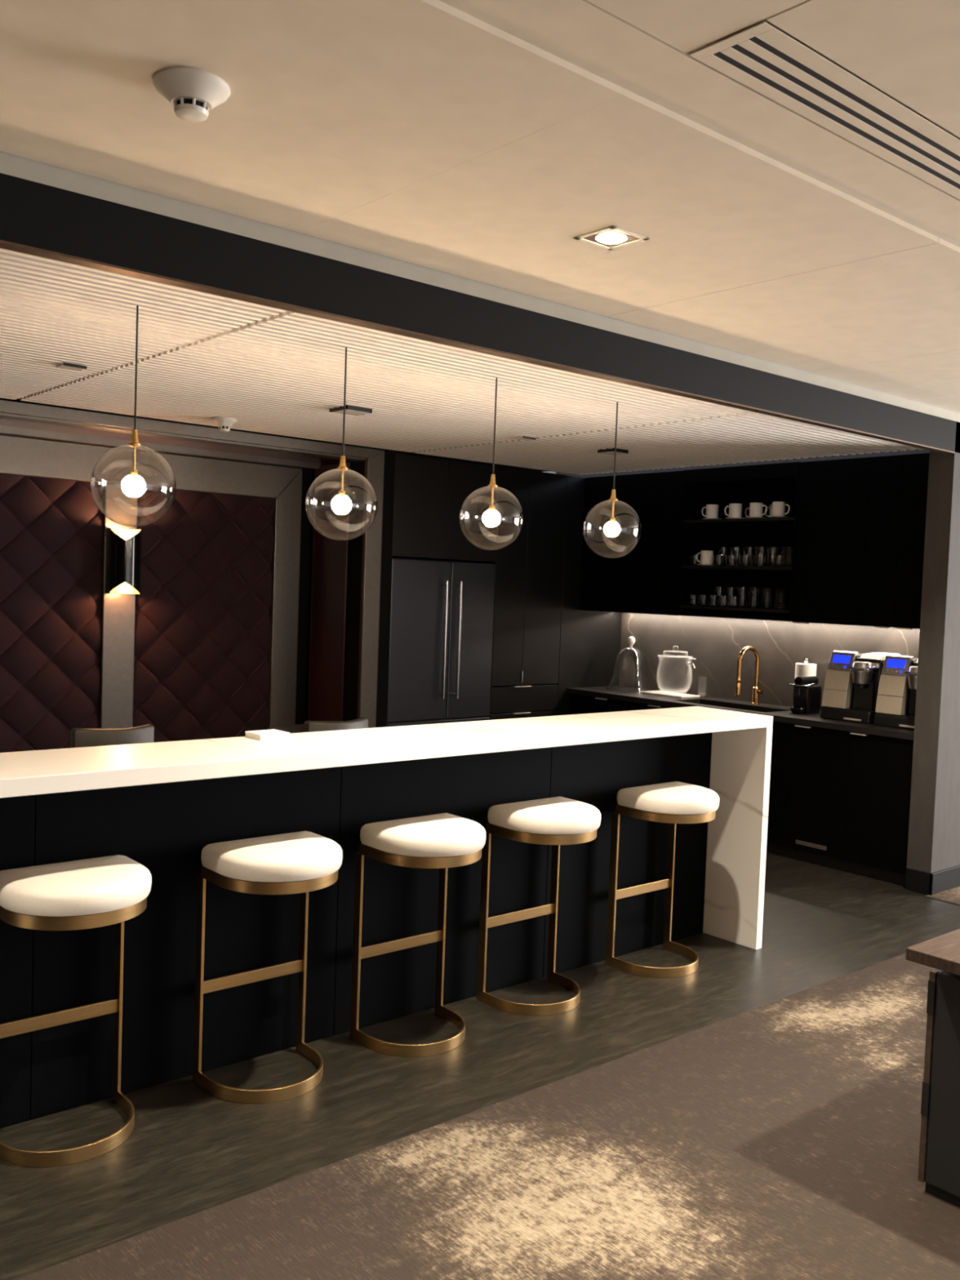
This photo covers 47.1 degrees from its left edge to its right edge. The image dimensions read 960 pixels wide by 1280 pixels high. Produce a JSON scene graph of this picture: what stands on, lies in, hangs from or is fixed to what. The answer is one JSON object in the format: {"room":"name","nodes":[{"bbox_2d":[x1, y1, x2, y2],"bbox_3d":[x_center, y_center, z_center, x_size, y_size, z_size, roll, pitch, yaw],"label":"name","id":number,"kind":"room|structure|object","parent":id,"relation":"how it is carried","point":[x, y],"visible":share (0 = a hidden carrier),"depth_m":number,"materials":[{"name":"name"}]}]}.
{"room":"office break room","nodes":[
{"label":"office break room","id":0,"kind":"room"},
{"bbox_2d":[0,397,547,471],"bbox_3d":[-1.519,-1.197,4.925,7.573,0.012,3.638,0,4,-40],"label":"ceiling","id":1,"kind":"structure","parent":0,"point":[17,399],"depth_m":6.96,"materials":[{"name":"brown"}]},
{"bbox_2d":[0,434,555,714],"bbox_3d":[-2.455,-0.154,6.669,8.400,2.703,0.100,0,4,-40],"label":"wall","id":2,"kind":"structure","parent":0,"point":[550,472],"depth_m":6.86,"materials":[{"name":"grey paint"}]},
{"bbox_2d":[0,473,103,752],"bbox_3d":[-2.629,0.083,6.274,0.948,2.073,0.064,0,4,-40],"label":"panel","id":3,"kind":"object","parent":2,"relation":"attached to","point":[51,529],"visible":0.83,"depth_m":6.35,"materials":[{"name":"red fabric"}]},
{"bbox_2d":[97,483,137,728],"bbox_3d":[-2.189,0.139,6.630,0.196,2.140,0.060,0,4,-40],"label":"trim","id":4,"kind":"structure","parent":2,"relation":"attached to","point":[117,612],"depth_m":6.58,"materials":[{"name":"grey wood"}]},
{"bbox_2d":[108,528,141,594],"bbox_3d":[-2.095,-0.465,6.504,0.176,0.385,0.176,1,3,-18],"label":"wall sconce","id":5,"kind":"object","parent":2,"relation":"attached to","point":[125,553],"visible":1,"depth_m":6.44,"materials":[{"name":"silver"}]},
{"bbox_2d":[132,486,274,742],"bbox_3d":[-1.766,0.079,7.009,0.949,2.074,0.064,0,4,-40],"label":"panel","id":6,"kind":"object","parent":2,"relation":"attached to","point":[202,626],"visible":0.71,"depth_m":6.97,"materials":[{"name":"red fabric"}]},
{"bbox_2d":[266,724,304,733],"bbox_3d":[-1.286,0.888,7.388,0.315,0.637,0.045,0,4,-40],"label":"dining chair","id":7,"kind":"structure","parent":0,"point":[296,728],"depth_m":7.36,"materials":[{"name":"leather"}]},
{"bbox_2d":[295,467,311,724],"bbox_3d":[-1.232,0.022,7.494,0.107,2.360,0.030,0,4,-40],"label":"wall","id":8,"kind":"structure","parent":0,"point":[306,473],"depth_m":7.48,"materials":[{"name":"grey paint"}]},
{"bbox_2d":[0,435,302,725],"bbox_3d":[-2.182,0.034,6.627,2.460,2.352,0.060,0,4,-40],"label":"trim","id":9,"kind":"structure","parent":8,"relation":"attached to","point":[19,455],"depth_m":7.05,"materials":[{"name":"grey wood"}]},
{"bbox_2d":[0,413,365,469],"bbox_3d":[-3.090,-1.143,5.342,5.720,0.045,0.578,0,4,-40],"label":"trim","id":10,"kind":"structure","parent":8,"relation":"attached to","point":[7,430],"depth_m":6.42,"materials":[{"name":"grey paint"}]},
{"bbox_2d":[302,460,364,721],"bbox_3d":[-0.940,-0.010,7.392,0.196,2.456,0.778,0,4,-40],"label":"wall niche","id":11,"kind":"object","parent":8,"relation":"in","point":[354,546],"visible":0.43,"depth_m":7.11,"materials":[{"name":"black paint"}]},
{"bbox_2d":[309,462,351,720],"bbox_3d":[-1.008,-0.019,7.306,0.012,2.276,0.400,0,4,-40],"label":"fabric panel","id":12,"kind":"object","parent":11,"relation":"attached to","point":[330,556],"visible":0.56,"depth_m":7.28,"materials":[{"name":"red leather"}]},
{"bbox_2d":[307,460,368,720],"bbox_3d":[-0.952,0.034,7.238,0.014,2.381,0.603,0,4,-40],"label":"trim","id":13,"kind":"structure","parent":8,"relation":"attached to","point":[366,461],"depth_m":7.02,"materials":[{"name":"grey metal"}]},
{"bbox_2d":[0,706,773,798],"bbox_3d":[-0.352,0.364,3.851,4.050,0.049,0.432,0,4,-40],"label":"countertop","id":14,"kind":"structure","parent":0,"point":[33,772],"depth_m":3.59,"materials":[{"name":"white stone"}]},
{"bbox_2d":[0,248,924,475],"bbox_3d":[-1.244,-1.141,4.611,7.561,0.045,2.757,0,4,-40],"label":"ceiling slats","id":15,"kind":"structure","parent":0,"point":[202,357],"depth_m":4.83,"materials":[{"name":"paint"}]},
{"bbox_2d":[56,362,87,371],"bbox_3d":[-1.683,-1.125,4.537,0.100,0.011,0.084,0,4,-40],"label":"plate","id":16,"kind":"object","parent":15,"relation":"attached to","point":[64,366],"visible":1,"depth_m":4.52,"materials":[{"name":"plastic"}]},
{"bbox_2d":[89,305,176,527],"bbox_3d":[-1.096,-0.709,3.500,0.262,0.699,0.262,0,4,-40],"label":"pendant lamp","id":17,"kind":"object","parent":15,"relation":"hanging from","point":[133,485],"visible":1,"depth_m":3.49,"materials":[{"name":"clear glass"}]},
{"bbox_2d":[129,469,138,475],"bbox_3d":[-1.103,-0.530,3.509,0.028,0.026,0.028,0,4,-40],"label":"socket","id":18,"kind":"object","parent":17,"relation":"attached to","point":[132,473],"depth_m":3.50,"materials":[{"name":"gold metal"}]},
{"bbox_2d":[211,417,237,432],"bbox_3d":[-1.369,-1.149,5.897,0.136,0.070,0.136,3,3,21],"label":"smoke detector","id":19,"kind":"object","parent":15,"relation":"attached to","point":[224,424],"visible":1,"depth_m":5.86,"materials":[{"name":"beige plastic"}]},
{"bbox_2d":[305,347,377,541],"bbox_3d":[-0.497,-0.712,4.009,0.262,0.699,0.262,0,4,-40],"label":"pendant lamp","id":20,"kind":"object","parent":15,"relation":"hanging from","point":[341,504],"visible":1,"depth_m":4.00,"materials":[{"name":"clear glass"}]},
{"bbox_2d":[337,490,345,496],"bbox_3d":[-0.504,-0.533,4.018,0.028,0.026,0.028,0,4,-40],"label":"socket","id":21,"kind":"object","parent":20,"relation":"attached to","point":[341,493],"depth_m":4.01,"materials":[{"name":"gold metal"}]},
{"bbox_2d":[329,404,372,415],"bbox_3d":[-0.635,-1.139,5.411,0.150,0.043,0.150,0,4,-40],"label":"light","id":22,"kind":"object","parent":15,"relation":"attached to","point":[349,410],"visible":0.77,"depth_m":5.38,"materials":[{"name":"black plastic"}]},
{"bbox_2d":[459,377,523,550],"bbox_3d":[0.055,-0.714,4.479,0.262,0.699,0.262,0,4,-40],"label":"pendant lamp","id":23,"kind":"object","parent":15,"relation":"hanging from","point":[491,517],"visible":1,"depth_m":4.47,"materials":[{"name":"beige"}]},
{"bbox_2d":[488,505,494,510],"bbox_3d":[0.048,-0.535,4.488,0.028,0.026,0.028,0,4,-40],"label":"socket","id":24,"kind":"object","parent":23,"relation":"attached to","point":[491,508],"depth_m":4.48,"materials":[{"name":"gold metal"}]},
{"bbox_2d":[513,435,536,440],"bbox_3d":[0.251,-1.134,6.195,0.100,0.011,0.084,0,4,-40],"label":"plate","id":25,"kind":"object","parent":15,"relation":"attached to","point":[521,437],"visible":1,"depth_m":6.18,"materials":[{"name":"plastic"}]},
{"bbox_2d":[582,401,641,558],"bbox_3d":[0.602,-0.717,4.945,0.262,0.699,0.262,0,4,-40],"label":"pendant lamp","id":26,"kind":"object","parent":15,"relation":"hanging from","point":[611,529],"visible":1,"depth_m":4.94,"materials":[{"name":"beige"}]},
{"bbox_2d":[609,517,615,522],"bbox_3d":[0.596,-0.537,4.954,0.028,0.026,0.028,0,4,-40],"label":"socket","id":27,"kind":"object","parent":26,"relation":"attached to","point":[611,519],"depth_m":4.94,"materials":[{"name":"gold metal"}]},
{"bbox_2d":[597,447,628,454],"bbox_3d":[0.800,-1.145,6.618,0.130,0.043,0.130,0,4,-40],"label":"light","id":28,"kind":"object","parent":15,"relation":"attached to","point":[610,451],"visible":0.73,"depth_m":6.59,"materials":[{"name":"black metal"}]},
{"bbox_2d":[0,0,959,412],"bbox_3d":[3.108,-1.065,2.130,11.000,0.074,6.510,0,4,-40],"label":"ceiling","id":29,"kind":"structure","parent":0,"point":[474,140],"depth_m":2.60,"materials":[{"name":"paint"}]},
{"bbox_2d":[152,66,231,121],"bbox_3d":[-0.609,-1.137,2.325,0.160,0.070,0.160,3,3,21],"label":"smoke detector","id":30,"kind":"object","parent":29,"relation":"attached to","point":[193,93],"visible":1,"depth_m":2.29,"materials":[{"name":"beige plastic"}]},
{"bbox_2d":[0,173,959,453],"bbox_3d":[0.979,-1.094,4.633,11.000,0.164,0.050,0,4,-40],"label":"beam","id":31,"kind":"structure","parent":29,"relation":"attached to","point":[33,214],"depth_m":3.53,"materials":[{"name":"black paint"}]},
{"bbox_2d":[0,240,955,453],"bbox_3d":[-0.330,-1.003,3.526,7.571,0.006,0.051,0,4,-40],"label":"trim","id":32,"kind":"structure","parent":31,"relation":"attached to","point":[6,245],"depth_m":3.56,"materials":[{"name":"brown wood"}]},
{"bbox_2d":[0,151,959,422],"bbox_3d":[0.986,-1.200,4.624,11.000,0.049,0.062,0,4,-40],"label":"trim","id":33,"kind":"structure","parent":29,"relation":"attached to","point":[11,164],"depth_m":3.52,"materials":[{"name":"paint"}]},
{"bbox_2d":[573,225,648,250],"bbox_3d":[0.385,-1.174,3.228,0.156,0.012,0.156,0,4,-40],"label":"recessed light","id":34,"kind":"object","parent":29,"relation":"in","point":[611,237],"visible":1,"depth_m":3.22,"materials":[{"name":"beige plastic"}]},
{"bbox_2d":[688,21,959,199],"bbox_3d":[1.095,-1.137,2.614,1.660,0.003,0.174,0,4,-40],"label":"ceiling vent","id":35,"kind":"object","parent":29,"relation":"in","point":[761,57],"visible":1,"depth_m":2.31,"materials":[{"name":"metal"}]},
{"bbox_2d":[0,851,959,1279],"bbox_3d":[1.816,1.524,3.662,11.000,0.050,10.200,0,4,-40],"label":"floor","id":36,"kind":"structure","parent":0,"point":[188,1150],"depth_m":3.60,"materials":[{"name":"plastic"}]},
{"bbox_2d":[0,854,151,1167],"bbox_3d":[-1.131,1.029,3.085,0.410,0.780,0.365,0,4,-40],"label":"bar stool","id":37,"kind":"object","parent":36,"relation":"on","point":[106,891],"visible":1,"depth_m":2.99,"materials":[{"name":"white leather"}]},
{"bbox_2d":[70,724,154,747],"bbox_3d":[-1.667,0.833,4.747,0.420,0.975,0.500,0,4,-40],"label":"dining chair","id":38,"kind":"object","parent":36,"relation":"on","point":[79,737],"visible":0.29,"depth_m":4.52,"materials":[{"name":"grey fabric"}]},
{"bbox_2d":[0,399,384,728],"bbox_3d":[-2.888,0.024,5.206,5.844,2.456,0.030,0,4,-40],"label":"trim","id":39,"kind":"structure","parent":36,"relation":"on","point":[375,458],"depth_m":6.96,"materials":[{"name":"grey wood"}]},
{"bbox_2d":[192,831,342,1103],"bbox_3d":[-0.639,1.028,3.487,0.410,0.780,0.365,0,4,-40],"label":"bar stool","id":40,"kind":"object","parent":36,"relation":"on","point":[303,862],"visible":1,"depth_m":3.42,"materials":[{"name":"gold metal"}]},
{"bbox_2d":[303,717,368,732],"bbox_3d":[-0.830,0.842,5.460,0.420,0.950,0.500,0,4,-40],"label":"dining chair","id":41,"kind":"object","parent":36,"relation":"on","point":[362,722],"visible":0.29,"depth_m":5.22,"materials":[{"name":"grey leather"}]},
{"bbox_2d":[375,450,395,727],"bbox_3d":[-0.782,0.000,7.305,0.084,2.456,0.500,0,4,-40],"label":"trim","id":42,"kind":"structure","parent":36,"relation":"on","point":[389,456],"depth_m":7.10,"materials":[{"name":"black wood"}]},
{"bbox_2d":[0,706,773,1128],"bbox_3d":[-0.370,0.874,3.876,4.050,1.070,0.432,0,4,-40],"label":"kitchen island","id":43,"kind":"object","parent":36,"relation":"on","point":[157,806],"depth_m":3.83,"materials":[{"name":"black wood"}]},
{"bbox_2d":[244,728,289,740],"bbox_3d":[-0.721,0.322,3.734,0.115,0.020,0.100,-1,4,-43],"label":"napkin stack","id":44,"kind":"object","parent":43,"relation":"on","point":[262,735],"visible":1,"depth_m":3.71,"materials":[{"name":"white paper"}]},
{"bbox_2d":[349,813,485,1057],"bbox_3d":[-0.181,1.026,3.861,0.410,0.780,0.365,0,4,-40],"label":"bar stool","id":45,"kind":"object","parent":36,"relation":"on","point":[443,841],"visible":1,"depth_m":3.80,"materials":[{"name":"white leather"}]},
{"bbox_2d":[386,557,495,726],"bbox_3d":[-0.451,0.335,7.672,0.890,1.775,0.710,0,4,-40],"label":"refrigerator","id":46,"kind":"object","parent":36,"relation":"on","point":[441,628],"visible":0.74,"depth_m":7.40,"materials":[{"name":"black metal"}]},
{"bbox_2d":[391,453,499,562],"bbox_3d":[-0.426,-0.896,7.636,0.890,0.669,0.650,0,4,-40],"label":"upper cabinet","id":47,"kind":"object","parent":46,"relation":"on","point":[430,493],"visible":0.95,"depth_m":7.36,"materials":[{"name":"black wood"}]},
{"bbox_2d":[15,886,959,1279],"bbox_3d":[3.010,1.608,2.259,11.000,0.004,6.512,0,4,-40],"label":"floor","id":48,"kind":"structure","parent":36,"relation":"on","point":[778,1140],"depth_m":2.98,"materials":[{"name":"grey carpet"}]},
{"bbox_2d":[905,928,959,1207],"bbox_3d":[1.758,1.181,2.902,0.972,0.696,0.862,0,4,-40],"label":"credenza","id":49,"kind":"object","parent":48,"relation":"on","point":[939,1163],"visible":1,"depth_m":2.95,"materials":[{"name":"brown wood"}]},
{"bbox_2d":[466,466,566,719],"bbox_3d":[0.140,-0.007,8.172,0.660,2.454,0.674,0,4,-40],"label":"tall cabinet","id":50,"kind":"object","parent":36,"relation":"on","point":[527,596],"visible":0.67,"depth_m":7.91,"materials":[{"name":"black wood"}]},
{"bbox_2d":[476,796,600,1015],"bbox_3d":[0.266,1.023,4.265,0.410,0.780,0.365,0,4,-40],"label":"bar stool","id":51,"kind":"object","parent":36,"relation":"on","point":[568,821],"visible":1,"depth_m":4.21,"materials":[{"name":"white leather"}]},
{"bbox_2d":[554,475,622,715],"bbox_3d":[0.634,-0.010,8.608,0.659,2.454,0.650,0,4,-40],"label":"wall","id":52,"kind":"structure","parent":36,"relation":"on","point":[590,640],"depth_m":8.24,"materials":[{"name":"black wood"}]},
{"bbox_2d":[568,693,613,715],"bbox_3d":[0.932,0.828,8.208,0.410,0.840,0.440,0,4,-40],"label":"base cabinet","id":53,"kind":"object","parent":36,"relation":"on","point":[578,704],"visible":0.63,"depth_m":8.09,"materials":[{"name":"black wood"}]},
{"bbox_2d":[567,685,914,740],"bbox_3d":[1.751,0.458,7.370,0.566,0.036,2.734,0,4,-40],"label":"countertop","id":54,"kind":"structure","parent":53,"relation":"on","point":[780,713],"depth_m":7.37,"materials":[{"name":"black stone"}]},
{"bbox_2d":[606,636,652,690],"bbox_3d":[1.127,0.175,8.247,0.344,0.401,0.344,0,4,-40],"label":"glass cloche","id":55,"kind":"object","parent":54,"relation":"on","point":[631,640],"visible":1,"depth_m":8.22,"materials":[{"name":"clear glass"}]},
{"bbox_2d":[640,690,700,697],"bbox_3d":[1.372,0.392,7.960,0.210,0.012,0.385,0,4,-40],"label":"serving board","id":56,"kind":"object","parent":54,"relation":"on","point":[677,695],"visible":1,"depth_m":7.91,"materials":[{"name":"white ceramic"}]},
{"bbox_2d":[686,658,696,668],"bbox_3d":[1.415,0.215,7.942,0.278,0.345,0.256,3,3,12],"label":"spigot","id":57,"kind":"object","parent":56,"relation":"on","point":[691,660],"visible":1,"depth_m":7.82,"materials":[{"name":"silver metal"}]},
{"bbox_2d":[734,645,763,704],"bbox_3d":[1.823,0.239,7.436,0.248,0.400,0.081,0,4,-40],"label":"faucet","id":58,"kind":"object","parent":54,"relation":"on","point":[756,691],"visible":1,"depth_m":7.47,"materials":[{"name":"gold metal"}]},
{"bbox_2d":[788,675,822,714],"bbox_3d":[2.070,0.350,7.038,0.232,0.235,0.132,0,4,-40],"label":"coffee machine","id":59,"kind":"object","parent":54,"relation":"on","point":[806,696],"visible":1,"depth_m":7.01,"materials":[{"name":"black plastic"}]},
{"bbox_2d":[788,706,805,713],"bbox_3d":[2.016,0.449,7.003,0.104,0.038,0.104,0,4,-40],"label":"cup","id":60,"kind":"object","parent":59,"relation":"on","point":[793,709],"depth_m":6.97,"materials":[{"name":"black"}]},
{"bbox_2d":[794,657,816,685],"bbox_3d":[2.130,0.288,7.215,0.156,0.346,0.156,0,4,-40],"label":"paper towel holder","id":61,"kind":"object","parent":59,"relation":"on","point":[802,669],"visible":0.41,"depth_m":7.16,"materials":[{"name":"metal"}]},
{"bbox_2d":[820,650,900,724],"bbox_3d":[2.337,0.282,6.757,0.379,0.417,0.332,0,4,-40],"label":"coffee brewer","id":62,"kind":"object","parent":54,"relation":"on","point":[852,678],"visible":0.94,"depth_m":6.68,"materials":[{"name":"black plastic"}]},
{"bbox_2d":[874,654,918,729],"bbox_3d":[2.570,0.304,6.483,0.379,0.417,0.332,0,4,-40],"label":"coffee brewer","id":63,"kind":"object","parent":54,"relation":"on","point":[895,704],"visible":0.53,"depth_m":6.43,"materials":[{"name":"black plastic"}]},
{"bbox_2d":[612,699,666,711],"bbox_3d":[1.233,0.856,7.855,0.410,0.840,0.490,0,4,-40],"label":"base cabinet","id":64,"kind":"object","parent":36,"relation":"on","point":[618,705],"visible":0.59,"depth_m":7.78,"materials":[{"name":"black wood"}]},
{"bbox_2d":[604,781,719,977],"bbox_3d":[0.821,1.021,4.725,0.410,0.780,0.365,0,4,-40],"label":"bar stool","id":65,"kind":"object","parent":36,"relation":"on","point":[679,802],"visible":1,"depth_m":4.67,"materials":[{"name":"gold metal"}]},
{"bbox_2d":[766,720,792,856],"bbox_3d":[1.878,0.916,7.096,0.410,0.840,0.485,0,4,-40],"label":"base cabinet","id":66,"kind":"object","parent":36,"relation":"on","point":[780,743],"visible":0.2,"depth_m":6.84,"materials":[{"name":"black wood"}]},
{"bbox_2d":[784,724,852,871],"bbox_3d":[2.166,0.943,6.758,0.410,0.840,0.405,0,4,-40],"label":"base cabinet","id":67,"kind":"object","parent":36,"relation":"on","point":[819,764],"visible":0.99,"depth_m":6.63,"materials":[{"name":"black wood"}]},
{"bbox_2d":[844,732,913,884],"bbox_3d":[2.427,0.967,6.451,0.410,0.840,0.402,0,4,-40],"label":"base cabinet","id":68,"kind":"object","parent":36,"relation":"on","point":[880,766],"visible":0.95,"depth_m":6.33,"materials":[{"name":"black wood"}]},
{"bbox_2d":[555,422,959,873],"bbox_3d":[2.642,-0.004,8.527,3.427,2.594,3.688,0,4,-40],"label":"wall","id":69,"kind":"structure","parent":0,"point":[934,826],"depth_m":6.08,"materials":[{"name":"grey paint"}]},
{"bbox_2d":[618,612,919,706],"bbox_3d":[1.984,0.136,7.540,0.012,0.608,2.737,0,4,-40],"label":"backsplash","id":70,"kind":"structure","parent":69,"relation":"attached to","point":[667,642],"depth_m":7.77,"materials":[{"name":"stone"}]},
{"bbox_2d":[579,471,683,615],"bbox_3d":[1.244,-0.691,8.032,0.472,0.991,0.930,0,4,-40],"label":"upper cabinet","id":71,"kind":"object","parent":70,"relation":"attached to","point":[645,580],"visible":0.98,"depth_m":7.84,"materials":[{"name":"black wood"}]},
{"bbox_2d":[676,462,799,621],"bbox_3d":[1.842,-0.637,7.329,0.472,0.989,0.912,0,4,-40],"label":"shelf unit","id":72,"kind":"object","parent":70,"relation":"attached to","point":[766,484],"visible":0.69,"depth_m":7.53,"materials":[{"name":"black wood"}]},
{"bbox_2d":[696,564,715,565],"bbox_3d":[1.536,-0.506,7.465,0.132,0.012,0.132,0,4,-40],"label":"saucer","id":73,"kind":"object","parent":72,"relation":"on","point":[696,564],"visible":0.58,"depth_m":7.42,"materials":[{"name":"white ceramic"}]},
{"bbox_2d":[696,550,713,564],"bbox_3d":[1.532,-0.555,7.474,0.084,0.100,0.107,1,3,-27],"label":"mug","id":74,"kind":"object","parent":73,"relation":"on","point":[706,557],"visible":0.92,"depth_m":7.43,"materials":[{"name":"white ceramic"}]},
{"bbox_2d":[724,517,744,519],"bbox_3d":[1.688,-0.801,7.285,0.132,0.012,0.132,0,4,-40],"label":"saucer","id":75,"kind":"object","parent":72,"relation":"on","point":[725,517],"visible":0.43,"depth_m":7.24,"materials":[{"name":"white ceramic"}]},
{"bbox_2d":[724,503,742,517],"bbox_3d":[1.684,-0.850,7.293,0.084,0.100,0.107,1,3,-27],"label":"mug","id":76,"kind":"object","parent":75,"relation":"on","point":[735,509],"visible":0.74,"depth_m":7.25,"materials":[{"name":"white ceramic"}]},
{"bbox_2d":[745,516,764,518],"bbox_3d":[1.794,-0.791,7.160,0.132,0.012,0.132,0,4,-40],"label":"saucer","id":77,"kind":"object","parent":72,"relation":"on","point":[745,517],"visible":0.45,"depth_m":7.11,"materials":[{"name":"white ceramic"}]},
{"bbox_2d":[749,502,767,516],"bbox_3d":[1.800,-0.839,7.147,0.084,0.100,0.107,1,3,-21],"label":"mug","id":78,"kind":"object","parent":77,"relation":"on","point":[755,508],"visible":0.88,"depth_m":7.12,"materials":[{"name":"white ceramic"}]},
{"bbox_2d":[764,504,772,516],"bbox_3d":[1.925,-0.832,7.195,0.084,0.100,0.107,1,3,-27],"label":"mug","id":79,"kind":"object","parent":72,"relation":"on","point":[771,505],"visible":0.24,"depth_m":7.17,"materials":[{"name":"white ceramic"}]},
{"bbox_2d":[768,515,788,517],"bbox_3d":[1.904,-0.781,7.030,0.132,0.012,0.132,0,4,-40],"label":"saucer","id":80,"kind":"object","parent":72,"relation":"on","point":[768,516],"visible":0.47,"depth_m":6.98,"materials":[{"name":"white ceramic"}]},
{"bbox_2d":[771,502,790,515],"bbox_3d":[1.910,-0.829,7.017,0.084,0.100,0.107,1,3,-21],"label":"mug","id":81,"kind":"object","parent":80,"relation":"on","point":[778,508],"visible":0.79,"depth_m":6.99,"materials":[{"name":"white ceramic"}]},
{"bbox_3d":[1.565,-0.813,7.429,0.132,0.012,0.132,0,4,-40],"label":"saucer","id":82,"kind":"object","parent":72,"relation":"on","visible":0},
{"bbox_2d":[701,504,719,518],"bbox_3d":[1.561,-0.862,7.437,0.084,0.100,0.107,1,3,-27],"label":"mug","id":83,"kind":"object","parent":82,"relation":"on","point":[712,510],"visible":0.77,"depth_m":7.39,"materials":[{"name":"white ceramic"}]},
{"bbox_2d":[905,865,959,895],"bbox_3d":[3.745,1.337,7.227,3.441,0.122,0.152,0,4,-40],"label":"baseboard","id":84,"kind":"structure","parent":69,"relation":"attached to","point":[916,881],"depth_m":6.13,"materials":[{"name":"black wood"}]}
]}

